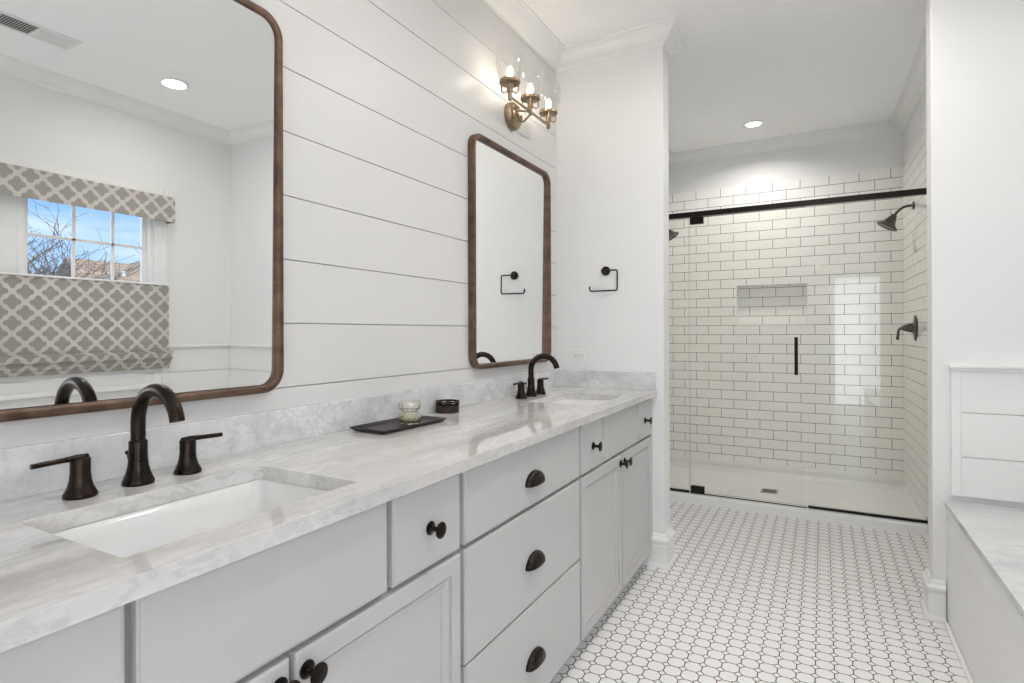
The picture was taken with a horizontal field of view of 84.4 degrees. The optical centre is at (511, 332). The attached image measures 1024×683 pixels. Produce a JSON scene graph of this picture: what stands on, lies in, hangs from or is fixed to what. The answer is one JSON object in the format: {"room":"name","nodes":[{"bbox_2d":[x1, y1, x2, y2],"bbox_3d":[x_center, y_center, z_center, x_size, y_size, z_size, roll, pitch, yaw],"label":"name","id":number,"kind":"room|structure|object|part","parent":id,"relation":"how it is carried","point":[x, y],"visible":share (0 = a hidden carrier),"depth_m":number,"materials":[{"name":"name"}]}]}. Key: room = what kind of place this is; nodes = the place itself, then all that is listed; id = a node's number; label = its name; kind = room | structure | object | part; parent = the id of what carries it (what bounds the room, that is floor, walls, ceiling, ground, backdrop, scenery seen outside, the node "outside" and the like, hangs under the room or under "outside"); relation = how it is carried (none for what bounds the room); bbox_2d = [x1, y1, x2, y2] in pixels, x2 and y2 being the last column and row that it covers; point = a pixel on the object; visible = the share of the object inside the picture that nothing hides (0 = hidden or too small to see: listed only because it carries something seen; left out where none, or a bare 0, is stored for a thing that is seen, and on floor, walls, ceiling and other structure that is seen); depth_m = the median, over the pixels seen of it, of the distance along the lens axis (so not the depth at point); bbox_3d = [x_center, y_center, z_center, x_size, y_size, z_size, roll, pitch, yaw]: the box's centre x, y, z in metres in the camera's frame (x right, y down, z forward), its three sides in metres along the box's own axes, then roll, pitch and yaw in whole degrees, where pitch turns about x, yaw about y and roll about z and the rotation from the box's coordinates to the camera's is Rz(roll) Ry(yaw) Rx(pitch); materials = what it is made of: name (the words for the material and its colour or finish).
{"room":"bathroom","nodes":[
{"label":"bathroom","id":0,"kind":"room"},
{"bbox_2d":[0,0,556,448],"bbox_3d":[-0.921,-0.168,1.169,0.120,2.750,4.902,0,0,29],"label":"wall","id":1,"kind":"structure","parent":0,"point":[384,100],"depth_m":1.91,"materials":[{"name":"white paint"}]},
{"bbox_2d":[0,0,283,421],"bbox_3d":[-0.817,-0.345,1.201,0.030,1.010,0.771,0,0,29],"label":"wall mirror","id":2,"kind":"object","parent":1,"relation":"attached to","point":[141,141],"visible":0.99,"depth_m":1.22,"materials":[{"name":"brown mirror"}]},
{"bbox_2d":[0,369,558,501],"bbox_3d":[-0.409,0.257,1.951,0.019,0.093,2.796,0,0,29],"label":"backsplash","id":3,"kind":"structure","parent":1,"relation":"attached to","point":[250,431],"depth_m":1.40,"materials":[{"name":"stone"}]},
{"bbox_2d":[468,133,550,368],"bbox_3d":[0.014,-0.346,2.713,0.030,1.010,0.770,0,0,29],"label":"wall mirror","id":4,"kind":"object","parent":1,"relation":"attached to","point":[509,196],"visible":0.85,"depth_m":2.66,"materials":[{"name":"brown mirror"}]},
{"bbox_2d":[500,66,557,130],"bbox_3d":[0.066,-1.105,2.665,0.174,0.271,0.522,0,0,29],"label":"wall sconce","id":5,"kind":"object","parent":1,"relation":"attached to","point":[514,120],"visible":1,"depth_m":2.65,"materials":[{"name":"gold metal"}]},
{"bbox_2d":[500,66,519,100],"bbox_3d":[-0.009,-1.128,2.480,0.126,0.225,0.126,0,0,29],"label":"socket","id":6,"kind":"object","parent":5,"relation":"attached to","point":[510,81],"depth_m":2.47,"materials":[{"name":"gold metal"}]},
{"bbox_3d":[0.016,-1.035,2.703,0.049,0.132,0.132,0,0,29],"label":"plate","id":7,"kind":"part","parent":5,"relation":"part of","materials":[{"name":"gold metal"}]},
{"bbox_2d":[521,84,539,115],"bbox_3d":[0.086,-1.128,2.653,0.126,0.225,0.126,0,0,29],"label":"socket","id":8,"kind":"object","parent":5,"relation":"attached to","point":[530,98],"depth_m":2.64,"materials":[{"name":"gold metal"}]},
{"bbox_2d":[539,99,557,128],"bbox_3d":[0.182,-1.128,2.827,0.126,0.225,0.126,0,0,29],"label":"socket","id":9,"kind":"object","parent":5,"relation":"attached to","point":[548,112],"depth_m":2.81,"materials":[{"name":"gold metal"}]},
{"bbox_2d":[483,0,925,165],"bbox_3d":[0.924,-1.510,1.372,2.930,0.079,6.798,0,0,29],"label":"trim","id":10,"kind":"structure","parent":1,"relation":"attached to","point":[669,33],"depth_m":3.07,"materials":[{"name":"white paint"}]},
{"bbox_2d":[523,0,925,152],"bbox_3d":[0.929,-1.600,1.381,3.170,0.100,7.060,0,0,29],"label":"ceiling","id":11,"kind":"structure","parent":0,"point":[791,66],"depth_m":3.17,"materials":[{"name":"white paint"}]},
{"bbox_2d":[742,120,764,127],"bbox_3d":[1.800,-1.548,4.207,0.152,0.006,0.152,0,0,29],"label":"recessed light","id":12,"kind":"object","parent":11,"relation":"in","point":[755,123],"visible":1,"depth_m":4.20,"materials":[{"name":"white plastic"}]},
{"bbox_2d":[549,501,973,682],"bbox_3d":[0.841,1.250,1.200,3.170,0.100,7.410,0,0,29],"label":"floor","id":13,"kind":"structure","parent":0,"point":[746,597],"depth_m":2.41,"materials":[{"name":"tile"}]},
{"bbox_2d":[0,474,460,682],"bbox_3d":[-0.584,0.769,1.054,0.572,0.872,1.014,0,0,29],"label":"base cabinet","id":14,"kind":"object","parent":13,"relation":"on","point":[372,595],"visible":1,"depth_m":0.96,"materials":[{"name":"grey paint"}]},
{"bbox_3d":[-0.552,0.432,0.610,0.018,0.187,0.242,0,0,29],"label":"drawer","id":15,"kind":"part","parent":14,"relation":"part of","materials":[{"name":"grey paint"}]},
{"bbox_3d":[-0.372,0.432,0.937,0.018,0.187,0.477,0,0,29],"label":"false drawer","id":16,"kind":"part","parent":14,"relation":"part of","materials":[{"name":"grey paint"}]},
{"bbox_3d":[-0.491,0.833,0.719,0.018,0.593,0.491,0,0,29],"label":"door","id":17,"kind":"part","parent":14,"relation":"part of","materials":[{"name":"grey paint"}]},
{"bbox_3d":[-0.361,0.573,0.902,0.034,0.037,0.037,0,0,29],"label":"knob","id":18,"kind":"part","parent":14,"relation":"part of","materials":[{"name":"brown metal"}]},
{"bbox_3d":[-0.387,0.720,0.946,0.018,0.774,1.014,0,0,29],"label":"frame","id":19,"kind":"part","parent":14,"relation":"part of","materials":[{"name":"grey paint"}]},
{"bbox_3d":[-0.334,0.573,0.951,0.034,0.037,0.037,0,0,29],"label":"knob","id":20,"kind":"part","parent":14,"relation":"part of","materials":[{"name":"brown metal"}]},
{"bbox_3d":[-0.249,0.833,1.159,0.018,0.593,0.490,0,0,29],"label":"door","id":21,"kind":"part","parent":14,"relation":"part of","materials":[{"name":"grey paint"}]},
{"bbox_3d":[-0.191,0.432,1.267,0.018,0.187,0.244,0,0,29],"label":"drawer","id":22,"kind":"part","parent":14,"relation":"part of","materials":[{"name":"grey paint"}]},
{"bbox_3d":[-0.168,0.438,1.254,0.034,0.037,0.037,0,0,29],"label":"knob","id":23,"kind":"part","parent":14,"relation":"part of","materials":[{"name":"brown metal"}]},
{"bbox_2d":[457,427,579,682],"bbox_3d":[-0.158,0.769,1.838,0.563,0.872,0.766,0,0,29],"label":"drawers","id":24,"kind":"object","parent":13,"relation":"on","point":[519,549],"visible":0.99,"depth_m":1.64,"materials":[{"name":"grey paint"}]},
{"bbox_3d":[0.043,0.719,1.727,0.018,0.774,0.766,0,0,29],"label":"frame","id":25,"kind":"part","parent":24,"relation":"part of","materials":[{"name":"grey paint"}]},
{"bbox_3d":[0.058,0.431,1.719,0.018,0.187,0.748,0,0,29],"label":"drawer","id":26,"kind":"part","parent":24,"relation":"part of","materials":[{"name":"grey paint"}]},
{"bbox_3d":[0.060,0.977,1.719,0.018,0.303,0.748,0,0,29],"label":"drawer","id":27,"kind":"part","parent":24,"relation":"part of","materials":[{"name":"grey paint"}]},
{"bbox_3d":[0.076,0.439,1.709,0.025,0.040,0.112,0,0,29],"label":"cup pull","id":28,"kind":"part","parent":24,"relation":"part of","materials":[{"name":"brown metal"}]},
{"bbox_3d":[0.077,0.685,1.709,0.025,0.040,0.112,0,0,29],"label":"cup pull","id":29,"kind":"part","parent":24,"relation":"part of","materials":[{"name":"brown metal"}]},
{"bbox_3d":[0.079,0.982,1.708,0.025,0.040,0.112,0,0,29],"label":"cup pull","id":30,"kind":"part","parent":24,"relation":"part of","materials":[{"name":"brown metal"}]},
{"bbox_2d":[576,398,652,640],"bbox_3d":[0.270,0.768,2.607,0.572,0.872,0.993,0,0,29],"label":"base cabinet","id":31,"kind":"object","parent":13,"relation":"on","point":[615,477],"visible":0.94,"depth_m":2.38,"materials":[{"name":"grey paint"}]},
{"bbox_2d":[0,369,656,652],"bbox_3d":[-0.172,0.271,1.821,0.560,0.123,2.796,0,0,29],"label":"countertop","id":32,"kind":"structure","parent":31,"relation":"on","point":[50,583],"depth_m":1.17,"materials":[{"name":"stone"}]},
{"bbox_2d":[30,383,222,500],"bbox_3d":[-0.701,0.202,1.106,0.177,0.204,0.354,0,0,29],"label":"faucet","id":33,"kind":"object","parent":32,"relation":"on","point":[80,485],"visible":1,"depth_m":1.11,"materials":[{"name":"brown metal"}]},
{"bbox_3d":[-0.814,0.232,1.017,0.013,0.013,0.089,0,0,27],"label":"lever","id":34,"kind":"part","parent":33,"relation":"part of","materials":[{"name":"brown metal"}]},
{"bbox_3d":[-0.799,0.268,1.046,0.054,0.072,0.054,0,0,29],"label":"handle","id":35,"kind":"part","parent":33,"relation":"part of","materials":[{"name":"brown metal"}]},
{"bbox_3d":[-0.751,0.260,1.134,0.057,0.088,0.057,0,0,29],"label":"spout","id":36,"kind":"part","parent":33,"relation":"part of","materials":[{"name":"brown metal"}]},
{"bbox_3d":[-0.693,0.160,1.102,0.159,0.119,0.026,0,0,29],"label":"spout","id":37,"kind":"part","parent":33,"relation":"part of","materials":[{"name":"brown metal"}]},
{"bbox_3d":[-0.702,0.268,1.222,0.054,0.072,0.054,0,0,29],"label":"handle","id":38,"kind":"part","parent":33,"relation":"part of","materials":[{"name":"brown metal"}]},
{"bbox_3d":[-0.686,0.232,1.250,0.013,0.013,0.089,0,0,30],"label":"lever","id":39,"kind":"part","parent":33,"relation":"part of","materials":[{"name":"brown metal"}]},
{"bbox_2d":[51,479,327,556],"bbox_3d":[-0.549,0.401,1.023,0.340,0.134,0.480,0,0,29],"label":"sink basin","id":40,"kind":"object","parent":32,"relation":"in","point":[131,533],"visible":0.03,"depth_m":1.12,"materials":[{"name":"white ceramic"}]},
{"bbox_2d":[349,415,445,433],"bbox_3d":[-0.360,0.296,1.818,0.146,0.014,0.300,0,0,31],"label":"tray","id":41,"kind":"object","parent":32,"relation":"on","point":[390,425],"visible":0.81,"depth_m":1.79,"materials":[{"name":"metal"}]},
{"bbox_2d":[398,400,421,424],"bbox_3d":[-0.334,0.263,1.841,0.078,0.072,0.078,0,0,29],"label":"candle jar","id":42,"kind":"object","parent":41,"relation":"on","point":[409,415],"visible":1,"depth_m":1.81,"materials":[{"name":"clear glass"}]},
{"bbox_2d":[436,399,458,413],"bbox_3d":[-0.244,0.281,2.137,0.089,0.044,0.088,0,0,29],"label":"candle holder","id":43,"kind":"object","parent":32,"relation":"on","point":[447,407],"visible":1,"depth_m":2.11,"materials":[{"name":"metal"}]},
{"bbox_2d":[436,404,458,413],"bbox_3d":[-0.244,0.290,2.137,0.086,0.026,0.086,0,0,29],"label":"cup","id":44,"kind":"object","parent":43,"relation":"on","point":[440,408],"depth_m":2.10,"materials":[{"name":"glass"}]},
{"bbox_2d":[513,353,559,398],"bbox_3d":[0.140,0.200,2.636,0.177,0.204,0.354,0,0,29],"label":"faucet","id":45,"kind":"object","parent":32,"relation":"on","point":[531,392],"visible":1,"depth_m":2.64,"materials":[{"name":"brown metal"}]},
{"bbox_3d":[0.042,0.266,2.576,0.054,0.072,0.054,0,0,29],"label":"handle","id":46,"kind":"part","parent":45,"relation":"part of","materials":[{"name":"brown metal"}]},
{"bbox_3d":[0.090,0.258,2.664,0.057,0.088,0.057,0,0,29],"label":"spout","id":47,"kind":"part","parent":45,"relation":"part of","materials":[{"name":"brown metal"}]},
{"bbox_3d":[0.139,0.266,2.753,0.054,0.072,0.054,0,0,29],"label":"handle","id":48,"kind":"part","parent":45,"relation":"part of","materials":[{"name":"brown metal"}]},
{"bbox_3d":[0.148,0.158,2.632,0.159,0.119,0.026,0,0,29],"label":"spout","id":49,"kind":"part","parent":45,"relation":"part of","materials":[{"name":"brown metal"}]},
{"bbox_2d":[550,398,605,405],"bbox_3d":[0.300,0.399,2.568,0.340,0.134,0.474,0,0,29],"label":"sink basin","id":50,"kind":"object","parent":32,"relation":"in","point":[570,401],"visible":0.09,"depth_m":2.78,"materials":[{"name":"white ceramic"}]},
{"bbox_3d":[0.302,0.431,2.164,0.018,0.187,0.231,0,0,29],"label":"drawer","id":51,"kind":"part","parent":31,"relation":"part of","materials":[{"name":"grey paint"}]},
{"bbox_3d":[0.325,0.435,2.151,0.034,0.037,0.037,0,0,29],"label":"knob","id":52,"kind":"part","parent":31,"relation":"part of","materials":[{"name":"brown metal"}]},
{"bbox_3d":[0.361,0.832,2.269,0.018,0.593,0.471,0,0,29],"label":"door","id":53,"kind":"part","parent":31,"relation":"part of","materials":[{"name":"grey paint"}]},
{"bbox_3d":[0.464,0.718,2.493,0.018,0.774,0.980,0,0,29],"label":"frame","id":54,"kind":"part","parent":31,"relation":"part of","materials":[{"name":"grey paint"}]},
{"bbox_3d":[0.476,0.430,2.480,0.018,0.187,0.467,0,0,29],"label":"false drawer","id":55,"kind":"part","parent":31,"relation":"part of","materials":[{"name":"grey paint"}]},
{"bbox_3d":[0.486,0.571,2.444,0.034,0.037,0.037,0,0,29],"label":"knob","id":56,"kind":"part","parent":31,"relation":"part of","materials":[{"name":"brown metal"}]},
{"bbox_3d":[0.513,0.571,2.493,0.034,0.037,0.037,0,0,29],"label":"knob","id":57,"kind":"part","parent":31,"relation":"part of","materials":[{"name":"brown metal"}]},
{"bbox_3d":[0.594,0.831,2.692,0.018,0.593,0.471,0,0,29],"label":"door","id":58,"kind":"part","parent":31,"relation":"part of","materials":[{"name":"grey paint"}]},
{"bbox_3d":[0.650,0.430,2.797,0.018,0.187,0.232,0,0,29],"label":"drawer","id":59,"kind":"part","parent":31,"relation":"part of","materials":[{"name":"grey paint"}]},
{"bbox_3d":[0.673,0.436,2.785,0.034,0.037,0.037,0,0,29],"label":"knob","id":60,"kind":"part","parent":31,"relation":"part of","materials":[{"name":"brown metal"}]},
{"bbox_2d":[670,457,927,535],"bbox_3d":[1.904,1.148,4.149,1.762,0.101,0.974,0,0,29],"label":"shower pan","id":61,"kind":"object","parent":13,"relation":"on","point":[891,497],"visible":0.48,"depth_m":4.09,"materials":[{"name":"white plastic"}]},
{"bbox_2d":[669,188,927,523],"bbox_3d":[1.686,0.143,3.752,1.752,1.988,0.072,0,0,29],"label":"shower enclosure","id":62,"kind":"object","parent":61,"relation":"on","point":[697,217],"visible":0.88,"depth_m":3.66,"materials":[{"name":"black metal"}]},
{"bbox_3d":[1.093,0.159,4.101,0.376,1.954,0.010,0,0,29],"label":"fixed panel","id":63,"kind":"part","parent":62,"relation":"part of","materials":[{"name":"clear glass"}]},
{"bbox_3d":[1.585,0.158,3.830,0.730,1.936,0.010,0,0,29],"label":"glass door","id":64,"kind":"part","parent":62,"relation":"part of","materials":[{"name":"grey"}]},
{"bbox_3d":[1.841,0.155,3.655,0.021,0.244,0.050,0,0,29],"label":"pull handle","id":65,"kind":"part","parent":62,"relation":"part of","materials":[{"name":"black metal"}]},
{"bbox_2d":[944,500,1023,682],"bbox_3d":[1.636,0.944,0.843,1.188,0.506,2.771,0,0,29],"label":"tub surround","id":66,"kind":"object","parent":13,"relation":"on","point":[985,543],"visible":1,"depth_m":1.88,"materials":[{"name":"white paint"}]},
{"bbox_2d":[669,132,903,193],"bbox_3d":[2.175,-0.177,4.646,1.768,2.750,0.142,0,0,29],"label":"wall","id":67,"kind":"structure","parent":0,"point":[883,151],"depth_m":4.53,"materials":[{"name":"white paint"}]},
{"bbox_2d":[669,166,903,480],"bbox_3d":[2.151,-0.049,4.622,1.748,2.345,0.096,0,0,29],"label":"tile","id":68,"kind":"structure","parent":67,"relation":"attached to","point":[829,277],"depth_m":4.54,"materials":[{"name":"white tile"}]},
{"bbox_2d":[555,0,1023,620],"bbox_3d":[1.567,-0.176,2.530,3.170,2.750,0.120,0,0,29],"label":"wall","id":69,"kind":"structure","parent":0,"point":[975,48],"depth_m":2.40,"materials":[{"name":"white paint"}]},
{"bbox_2d":[569,349,589,362],"bbox_3d":[0.370,0.132,3.114,0.120,0.076,0.009,0,0,29],"label":"electrical outlet","id":70,"kind":"object","parent":69,"relation":"attached to","point":[575,355],"visible":1,"depth_m":3.11,"materials":[{"name":"white plastic"}]},
{"bbox_2d":[573,353,584,358],"bbox_3d":[0.369,0.132,3.112,0.068,0.034,0.003,0,0,29],"label":"receptacle","id":71,"kind":"object","parent":70,"relation":"attached to","point":[575,355],"depth_m":3.11,"materials":[{"name":"white plastic"}]},
{"bbox_2d":[589,266,617,291],"bbox_3d":[0.494,-0.285,3.030,0.162,0.137,0.036,0,0,29],"label":"towel ring","id":72,"kind":"object","parent":69,"relation":"attached to","point":[605,270],"visible":1,"depth_m":3.02,"materials":[{"name":"brown metal"}]},
{"bbox_3d":[0.498,-0.329,3.027,0.050,0.050,0.036,0,0,29],"label":"wall post","id":73,"kind":"part","parent":72,"relation":"part of","materials":[{"name":"brown metal"}]},
{"bbox_2d":[642,527,676,569],"bbox_3d":[0.845,1.119,3.499,0.533,0.166,1.180,0,0,29],"label":"baseboard","id":74,"kind":"structure","parent":69,"relation":"attached to","point":[662,555],"depth_m":2.90,"materials":[{"name":"white paint"}]},
{"bbox_2d":[919,512,945,623],"bbox_3d":[2.082,1.114,2.819,0.185,0.166,1.180,0,0,29],"label":"baseboard","id":75,"kind":"structure","parent":69,"relation":"attached to","point":[933,603],"depth_m":2.34,"materials":[{"name":"white paint"}]},
{"bbox_2d":[904,89,925,162],"bbox_3d":[2.514,-0.179,3.309,0.161,2.750,2.158,0,0,29],"label":"wall","id":76,"kind":"structure","parent":0,"point":[916,125],"depth_m":3.73,"materials":[{"name":"white paint"}]},
{"bbox_2d":[903,128,927,513],"bbox_3d":[2.671,-0.052,3.738,0.008,2.345,0.956,0,0,27],"label":"tile","id":77,"kind":"structure","parent":76,"relation":"attached to","point":[914,167],"depth_m":3.70,"materials":[{"name":"white tile"}]},
{"bbox_2d":[876,201,914,231],"bbox_3d":[2.571,-0.772,3.789,0.211,0.192,0.134,0,0,29],"label":"shower","id":78,"kind":"object","parent":77,"relation":"attached to","point":[889,223],"visible":1,"depth_m":3.77,"materials":[{"name":"brown metal"}]},
{"bbox_3d":[2.611,-0.812,3.767,0.119,0.074,0.017,0,0,29],"label":"shower arm","id":79,"kind":"part","parent":78,"relation":"part of","materials":[{"name":"brown metal"}]},
{"bbox_2d":[896,315,917,340],"bbox_3d":[2.597,-0.027,3.726,0.110,0.170,0.170,0,0,29],"label":"shower valve","id":80,"kind":"object","parent":77,"relation":"attached to","point":[913,327],"visible":1,"depth_m":3.69,"materials":[{"name":"brown metal"}]},
{"bbox_3d":[2.569,0.007,3.741,0.045,0.090,0.021,0,0,29],"label":"lever","id":81,"kind":"part","parent":80,"relation":"part of","materials":[{"name":"brown metal"}]},
{"bbox_3d":[2.604,-0.027,3.722,0.066,0.062,0.062,0,0,29],"label":"valve stem","id":82,"kind":"part","parent":80,"relation":"part of","materials":[{"name":"brown metal"}]},
{"bbox_3d":[1.723,-0.179,-0.352,0.120,2.750,4.782,0,0,29],"label":"wall","id":83,"kind":"structure","parent":0,"visible":0},
{"bbox_2d":[948,364,1023,502],"bbox_3d":[1.650,0.400,0.846,1.166,0.541,2.752,0,0,29],"label":"wainscoting","id":84,"kind":"structure","parent":83,"relation":"attached to","point":[993,390],"depth_m":2.26,"materials":[{"name":"white paint"}]},
{"bbox_3d":[0.820,-0.172,4.240,0.215,2.750,2.158,0,0,29],"label":"wall","id":85,"kind":"structure","parent":0,"visible":0},
{"bbox_3d":[1.136,-0.045,4.582,0.008,2.345,0.955,0,0,29],"label":"tile","id":86,"kind":"structure","parent":85,"relation":"attached to","visible":0},
{"bbox_2d":[669,229,678,240],"bbox_3d":[1.228,-0.816,4.528,0.211,0.192,0.134,0,0,29],"label":"shower","id":87,"kind":"object","parent":86,"relation":"attached to","point":[672,234],"visible":0.3,"depth_m":4.48,"materials":[{"name":"brown metal"}]}
]}

